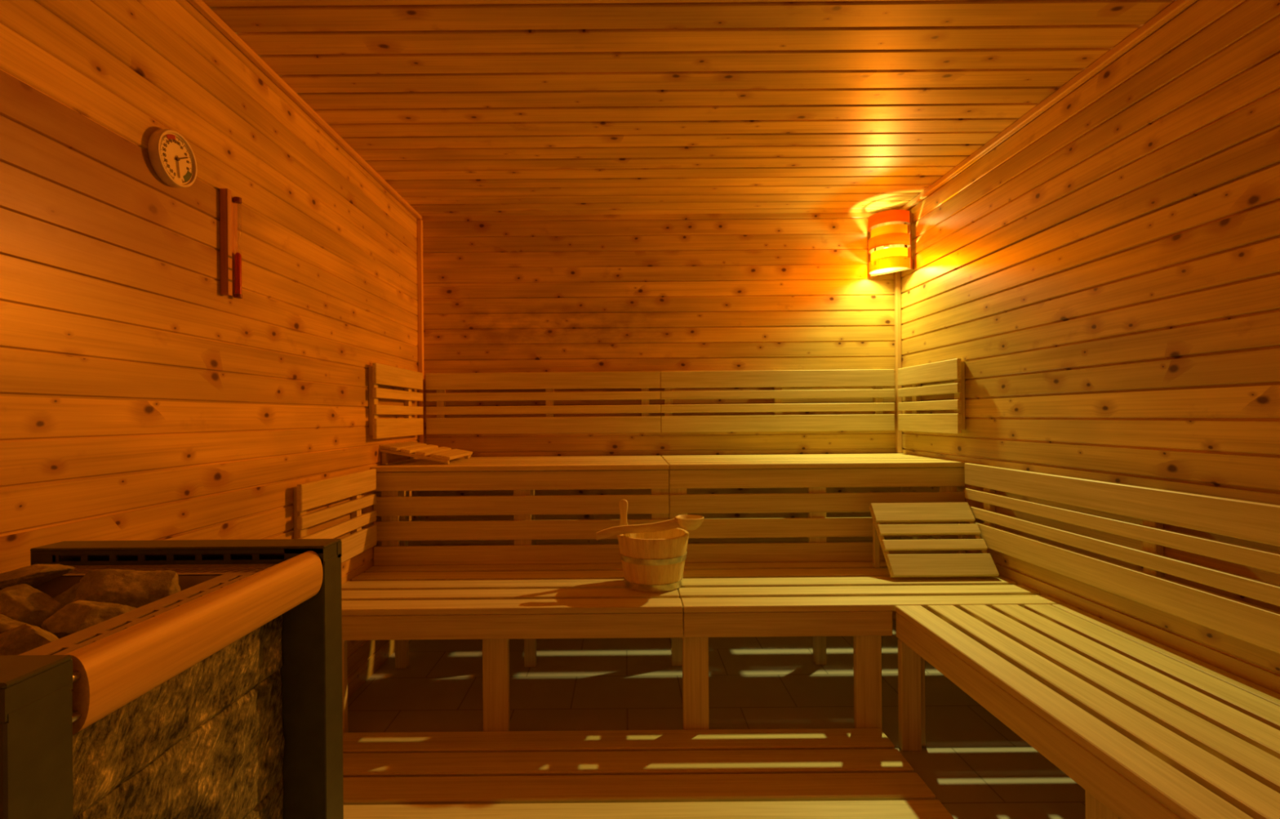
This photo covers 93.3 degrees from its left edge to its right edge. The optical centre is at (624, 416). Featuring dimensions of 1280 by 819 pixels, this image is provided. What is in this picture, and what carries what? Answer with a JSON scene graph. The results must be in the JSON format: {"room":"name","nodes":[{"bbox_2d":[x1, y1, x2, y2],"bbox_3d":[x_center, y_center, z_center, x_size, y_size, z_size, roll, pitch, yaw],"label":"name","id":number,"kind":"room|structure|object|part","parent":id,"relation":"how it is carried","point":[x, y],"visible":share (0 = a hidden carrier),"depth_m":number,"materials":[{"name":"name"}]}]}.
{"room":"spa","nodes":[
{"label":"spa","id":0,"kind":"room"},
{"bbox_2d":[0,0,421,698],"bbox_3d":[-1.177,0.022,1.245,0.045,2.295,4.390,0,0,0],"label":"wall","id":1,"kind":"structure","parent":0,"point":[140,400],"depth_m":1.54,"materials":[{"name":"brown wood"}]},
{"bbox_2d":[147,128,197,187],"bbox_3d":[-1.147,-0.653,1.535,0.027,0.137,0.137,0,0,0],"label":"thermometer","id":2,"kind":"object","parent":1,"relation":"attached to","point":[172,158],"visible":1,"depth_m":1.52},
{"bbox_2d":[219,188,242,298],"bbox_3d":[-1.145,-0.500,1.764,0.028,0.304,0.072,0,0,0],"label":"timer","id":3,"kind":"object","parent":1,"relation":"attached to","point":[230,259],"visible":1,"depth_m":1.74,"materials":[{"name":"brown wood"}]},
{"bbox_3d":[-1.149,-0.500,1.738,0.021,0.304,0.020,0,0,0],"label":"rail","id":4,"kind":"part","parent":3,"relation":"part of","materials":[{"name":"brown wood"}]},
{"bbox_2d":[187,0,422,219],"bbox_3d":[-1.153,-1.114,1.225,0.024,0.022,4.350,0,0,0],"label":"trim","id":5,"kind":"structure","parent":1,"relation":"attached to","point":[199,5],"depth_m":2.05,"materials":[{"name":"brown wood"}]},
{"bbox_2d":[293,468,376,563],"bbox_3d":[-1.129,0.404,2.380,0.047,0.340,0.620,0,0,0],"label":"backrest","id":6,"kind":"object","parent":1,"relation":"attached to","point":[309,495],"visible":0.84,"depth_m":2.36,"materials":[{"name":"beige wood"}]},
{"bbox_2d":[368,362,423,438],"bbox_3d":[-1.133,-0.069,3.013,0.047,0.340,0.625,0,0,0],"label":"backrest","id":7,"kind":"object","parent":1,"relation":"attached to","point":[378,373],"visible":1,"depth_m":2.91,"materials":[{"name":"beige wood"}]},
{"bbox_2d":[420,212,901,619],"bbox_3d":[0.198,0.011,3.422,2.705,2.295,0.045,0,0,0],"label":"wall","id":8,"kind":"structure","parent":0,"point":[753,291],"depth_m":3.40,"materials":[{"name":"brown wood"}]},
{"bbox_2d":[417,219,424,443],"bbox_3d":[-1.145,-0.436,3.389,0.028,1.331,0.022,0,0,0],"label":"trim","id":9,"kind":"structure","parent":8,"relation":"attached to","point":[420,222],"depth_m":3.38,"materials":[{"name":"brown wood"}]},
{"bbox_2d":[425,371,660,434],"bbox_3d":[-0.454,-0.075,3.377,1.304,0.340,0.047,0,0,0],"label":"backrest","id":10,"kind":"object","parent":8,"relation":"attached to","point":[440,382],"visible":1,"depth_m":3.35,"materials":[{"name":"beige wood"}]},
{"bbox_2d":[660,368,894,432],"bbox_3d":[0.850,-0.086,3.377,1.298,0.340,0.047,0,0,0],"label":"backrest","id":11,"kind":"object","parent":8,"relation":"attached to","point":[876,378],"visible":1,"depth_m":3.35,"materials":[{"name":"beige wood"}]},
{"bbox_2d":[201,0,1176,216],"bbox_3d":[0.188,-1.159,1.225,2.705,0.045,4.350,0,0,0],"label":"ceiling","id":12,"kind":"structure","parent":0,"point":[462,108],"depth_m":2.08,"materials":[{"name":"brown wood"}]},
{"bbox_2d":[347,619,1085,818],"bbox_3d":[0.208,1.183,1.225,2.785,0.050,4.430,0,0,0],"label":"floor","id":13,"kind":"structure","parent":0,"point":[976,766],"depth_m":2.46,"materials":[{"name":"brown wood"}]},
{"bbox_2d":[0,538,343,818],"bbox_3d":[-0.804,0.701,0.842,0.531,0.931,0.628,0,0,0],"label":"heater","id":14,"kind":"object","parent":13,"relation":"on","point":[219,696],"visible":0.96,"depth_m":0.88,"materials":[{"name":"metal"}]},
{"bbox_2d":[0,613,31,633],"bbox_3d":[-0.845,0.299,0.815,0.129,0.062,0.052,0,0,0],"label":"stone","id":15,"kind":"object","parent":14,"relation":"in","point":[6,624],"visible":0.21,"depth_m":0.81,"materials":[{"name":"stone"}]},
{"bbox_2d":[0,623,58,655],"bbox_3d":[-0.743,0.288,0.738,0.128,0.071,0.074,0,0,0],"label":"stone","id":16,"kind":"object","parent":14,"relation":"in","point":[24,637],"visible":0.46,"depth_m":0.72,"materials":[{"name":"grey stone"}]},
{"bbox_2d":[0,583,63,626],"bbox_3d":[-0.871,0.280,0.876,0.120,0.062,0.086,0,0,0],"label":"stone","id":17,"kind":"object","parent":14,"relation":"in","point":[23,602],"visible":0.72,"depth_m":0.86,"materials":[{"name":"stone"}]},
{"bbox_3d":[-0.804,0.701,0.561,0.531,0.931,0.066,0,0,0],"label":"frame","id":18,"kind":"part","parent":14,"relation":"part of","materials":[{"name":"metal"}]},
{"bbox_2d":[0,564,75,588],"bbox_3d":[-0.971,0.262,0.980,0.124,0.040,0.084,0,0,-32],"label":"stone","id":19,"kind":"object","parent":14,"relation":"in","point":[34,575],"visible":0.93,"depth_m":0.97,"materials":[{"name":"stone"}]},
{"bbox_2d":[53,582,79,606],"bbox_3d":[-0.860,0.294,0.958,0.065,0.061,0.074,0,0,29],"label":"stone","id":20,"kind":"object","parent":14,"relation":"in","point":[68,596],"visible":0.18,"depth_m":0.94,"materials":[{"name":"grey stone"}]},
{"bbox_2d":[40,600,136,638],"bbox_3d":[-0.730,0.287,0.823,0.102,0.077,0.091,0,0,0],"label":"stone","id":21,"kind":"object","parent":14,"relation":"in","point":[79,615],"visible":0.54,"depth_m":0.80,"materials":[{"name":"grey stone"}]},
{"bbox_2d":[0,573,222,654],"bbox_3d":[-0.836,0.347,0.842,0.328,0.160,0.359,0,0,0],"label":"tray","id":22,"kind":"object","parent":14,"relation":"on","point":[56,586],"depth_m":1.01,"materials":[{"name":"grey metal"}]},
{"bbox_2d":[72,568,181,608],"bbox_3d":[-0.760,0.285,0.936,0.133,0.102,0.103,0,0,0],"label":"stone","id":23,"kind":"object","parent":14,"relation":"in","point":[132,588],"visible":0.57,"depth_m":0.91,"materials":[{"name":"stone"}]},
{"bbox_2d":[19,563,277,654],"bbox_3d":[-0.835,0.268,0.844,0.451,0.002,0.487,0,0,0],"label":"grille","id":24,"kind":"object","parent":14,"relation":"attached to","point":[211,577],"depth_m":0.95,"materials":[{"name":"grey metal"}]},
{"bbox_3d":[-0.555,0.282,0.848,0.026,0.082,0.472,0,0,0],"label":"guard rail","id":25,"kind":"part","parent":14,"relation":"part of","materials":[{"name":"brown wood"}]},
{"bbox_2d":[341,563,683,732],"bbox_3d":[-0.469,0.919,2.442,1.350,0.490,0.640,0,0,0],"label":"bench","id":26,"kind":"object","parent":13,"relation":"on","point":[495,604],"visible":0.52,"depth_m":2.16,"materials":[{"name":"brown wood"}]},
{"bbox_3d":[-1.052,0.950,2.179,0.092,0.438,0.030,0,0,0],"label":"leg","id":27,"kind":"part","parent":26,"relation":"part of","materials":[{"name":"brown wood"}]},
{"bbox_3d":[-0.464,0.945,2.179,0.092,0.438,0.030,0,0,0],"label":"leg","id":28,"kind":"part","parent":26,"relation":"part of","materials":[{"name":"brown wood"}]},
{"bbox_2d":[616,498,688,591],"bbox_3d":[0.111,0.504,2.405,0.288,0.329,0.285,0,0,0],"label":"bucket","id":29,"kind":"object","parent":26,"relation":"on","point":[652,562],"visible":0.95,"depth_m":2.30,"materials":[{"name":"brown wood"}]},
{"bbox_2d":[595,514,704,539],"bbox_3d":[0.101,0.435,2.371,0.421,0.080,0.116,0,0,0],"label":"ladle","id":30,"kind":"object","parent":29,"relation":"on","point":[686,522],"visible":1,"depth_m":2.34,"materials":[{"name":"brown wood"}]},
{"bbox_3d":[0.054,0.437,2.347,0.332,0.077,0.026,0,0,-7],"label":"handle","id":31,"kind":"part","parent":30,"relation":"part of","materials":[{"name":"brown wood"}]},
{"bbox_2d":[675,514,704,529],"bbox_3d":[0.255,0.420,2.372,0.114,0.052,0.114,0,0,0],"label":"bowl","id":32,"kind":"object","parent":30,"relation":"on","point":[686,522],"depth_m":2.34,"materials":[{"name":"beige wood"}]},
{"bbox_2d":[370,455,669,667],"bbox_3d":[-0.470,0.694,3.050,1.350,0.940,0.640,0,0,0],"label":"bench","id":33,"kind":"object","parent":13,"relation":"on","point":[595,462],"depth_m":2.75,"materials":[{"name":"brown wood"}]},
{"bbox_3d":[-1.044,0.710,2.820,0.052,0.918,0.040,0,0,0],"label":"leg","id":34,"kind":"part","parent":33,"relation":"part of","materials":[{"name":"brown wood"}]},
{"bbox_2d":[378,440,472,464],"bbox_3d":[-0.990,0.180,3.050,0.339,0.096,0.426,0,0,0],"label":"headrest cover","id":35,"kind":"object","parent":33,"relation":"on","point":[443,454],"visible":1,"depth_m":2.89,"materials":[{"name":"beige wood"}]},
{"bbox_3d":[-0.471,0.462,2.768,1.348,0.424,0.040,0,0,0],"label":"bench apron","id":36,"kind":"part","parent":33,"relation":"part of","materials":[{"name":"beige wood"}]},
{"bbox_3d":[-0.444,0.705,2.820,0.052,0.918,0.040,0,0,0],"label":"leg","id":37,"kind":"part","parent":33,"relation":"part of","materials":[{"name":"brown wood"}]},
{"bbox_2d":[342,728,954,818],"bbox_3d":[-0.088,1.141,1.630,2.005,0.040,1.060,0,0,0],"label":"duckboard","id":38,"kind":"object","parent":13,"relation":"on","point":[790,773],"visible":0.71,"depth_m":1.88,"materials":[{"name":"brown wood"}]},
{"bbox_2d":[661,453,966,666],"bbox_3d":[0.880,0.682,3.050,1.344,0.940,0.640,0,0,0],"label":"bench","id":39,"kind":"object","parent":13,"relation":"on","point":[882,460],"depth_m":2.75,"materials":[{"name":"brown wood"}]},
{"bbox_3d":[0.241,0.699,2.820,0.052,0.918,0.040,0,0,0],"label":"leg","id":40,"kind":"part","parent":39,"relation":"part of","materials":[{"name":"brown wood"}]},
{"bbox_3d":[0.878,0.450,2.768,1.344,0.424,0.040,0,0,0],"label":"bench apron","id":41,"kind":"part","parent":39,"relation":"part of","materials":[{"name":"beige wood"}]},
{"bbox_3d":[0.906,0.694,2.820,0.052,0.918,0.040,0,0,0],"label":"leg","id":42,"kind":"part","parent":39,"relation":"part of","materials":[{"name":"brown wood"}]},
{"bbox_2d":[677,560,1066,729],"bbox_3d":[0.881,0.907,2.442,1.345,0.490,0.640,0,0,0],"label":"bench","id":43,"kind":"object","parent":13,"relation":"on","point":[856,599],"visible":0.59,"depth_m":2.16,"materials":[{"name":"brown wood"}]},
{"bbox_3d":[0.255,0.939,2.179,0.092,0.438,0.030,0,0,0],"label":"leg","id":44,"kind":"part","parent":43,"relation":"part of","materials":[{"name":"brown wood"}]},
{"bbox_3d":[0.876,0.934,2.179,0.092,0.438,0.030,0,0,0],"label":"leg","id":45,"kind":"part","parent":43,"relation":"part of","materials":[{"name":"brown wood"}]},
{"bbox_2d":[869,502,999,577],"bbox_3d":[1.289,0.518,2.541,0.426,0.281,0.238,0,0,0],"label":"headrest cover","id":46,"kind":"object","parent":43,"relation":"on","point":[962,563],"visible":1,"depth_m":2.52,"materials":[{"name":"brown wood"}]},
{"bbox_2d":[895,604,1279,818],"bbox_3d":[1.251,0.904,1.160,0.605,0.490,1.960,0,0,0],"label":"bench","id":47,"kind":"object","parent":13,"relation":"on","point":[1148,728],"visible":1,"depth_m":1.42,"materials":[{"name":"beige wood"}]},
{"bbox_3d":[0.987,0.963,2.093,0.068,0.378,0.030,0,0,0],"label":"leg","id":48,"kind":"part","parent":47,"relation":"part of","materials":[{"name":"brown wood"}]},
{"bbox_3d":[1.017,0.963,2.124,0.067,0.378,0.030,0,0,0],"label":"leg","id":49,"kind":"part","parent":47,"relation":"part of","materials":[{"name":"brown wood"}]},
{"bbox_3d":[0.990,0.933,1.235,0.030,0.438,0.090,0,0,0],"label":"leg","id":50,"kind":"part","parent":47,"relation":"part of","materials":[{"name":"brown wood"}]},
{"bbox_2d":[900,0,1279,693],"bbox_3d":[1.573,-0.001,1.245,0.045,2.295,4.390,0,0,0],"label":"wall","id":51,"kind":"structure","parent":0,"point":[1104,278],"depth_m":1.83,"materials":[{"name":"brown wood"}]},
{"bbox_2d":[868,209,913,276],"bbox_3d":[1.417,-0.937,3.268,0.140,0.312,0.224,0,0,-42],"label":"lamp","id":52,"kind":"object","parent":51,"relation":"attached to","point":[889,233],"visible":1,"depth_m":3.21,"materials":[{"name":"brown wood"}]},
{"bbox_2d":[894,271,902,453],"bbox_3d":[1.532,-0.458,3.386,0.028,1.329,0.028,0,0,0],"label":"trim","id":53,"kind":"structure","parent":51,"relation":"attached to","point":[898,361],"depth_m":3.37,"materials":[{"name":"brown wood"}]},
{"bbox_2d":[897,358,965,433],"bbox_3d":[1.527,-0.091,3.026,0.047,0.340,0.597,0,0,0],"label":"backrest","id":54,"kind":"object","parent":51,"relation":"attached to","point":[953,369],"visible":1,"depth_m":2.95,"materials":[{"name":"beige wood"}]},
{"bbox_2d":[898,0,1195,210],"bbox_3d":[1.529,-1.134,1.225,0.022,0.028,4.350,0,0,0],"label":"trim","id":55,"kind":"structure","parent":51,"relation":"attached to","point":[1177,6],"depth_m":2.07,"materials":[{"name":"brown wood"}]},
{"bbox_2d":[964,462,1279,653],"bbox_3d":[1.530,0.377,1.490,0.046,0.340,2.380,0,0,0],"label":"backrest","id":56,"kind":"object","parent":51,"relation":"attached to","point":[1256,522],"visible":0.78,"depth_m":1.74,"materials":[{"name":"brown wood"}]}
]}

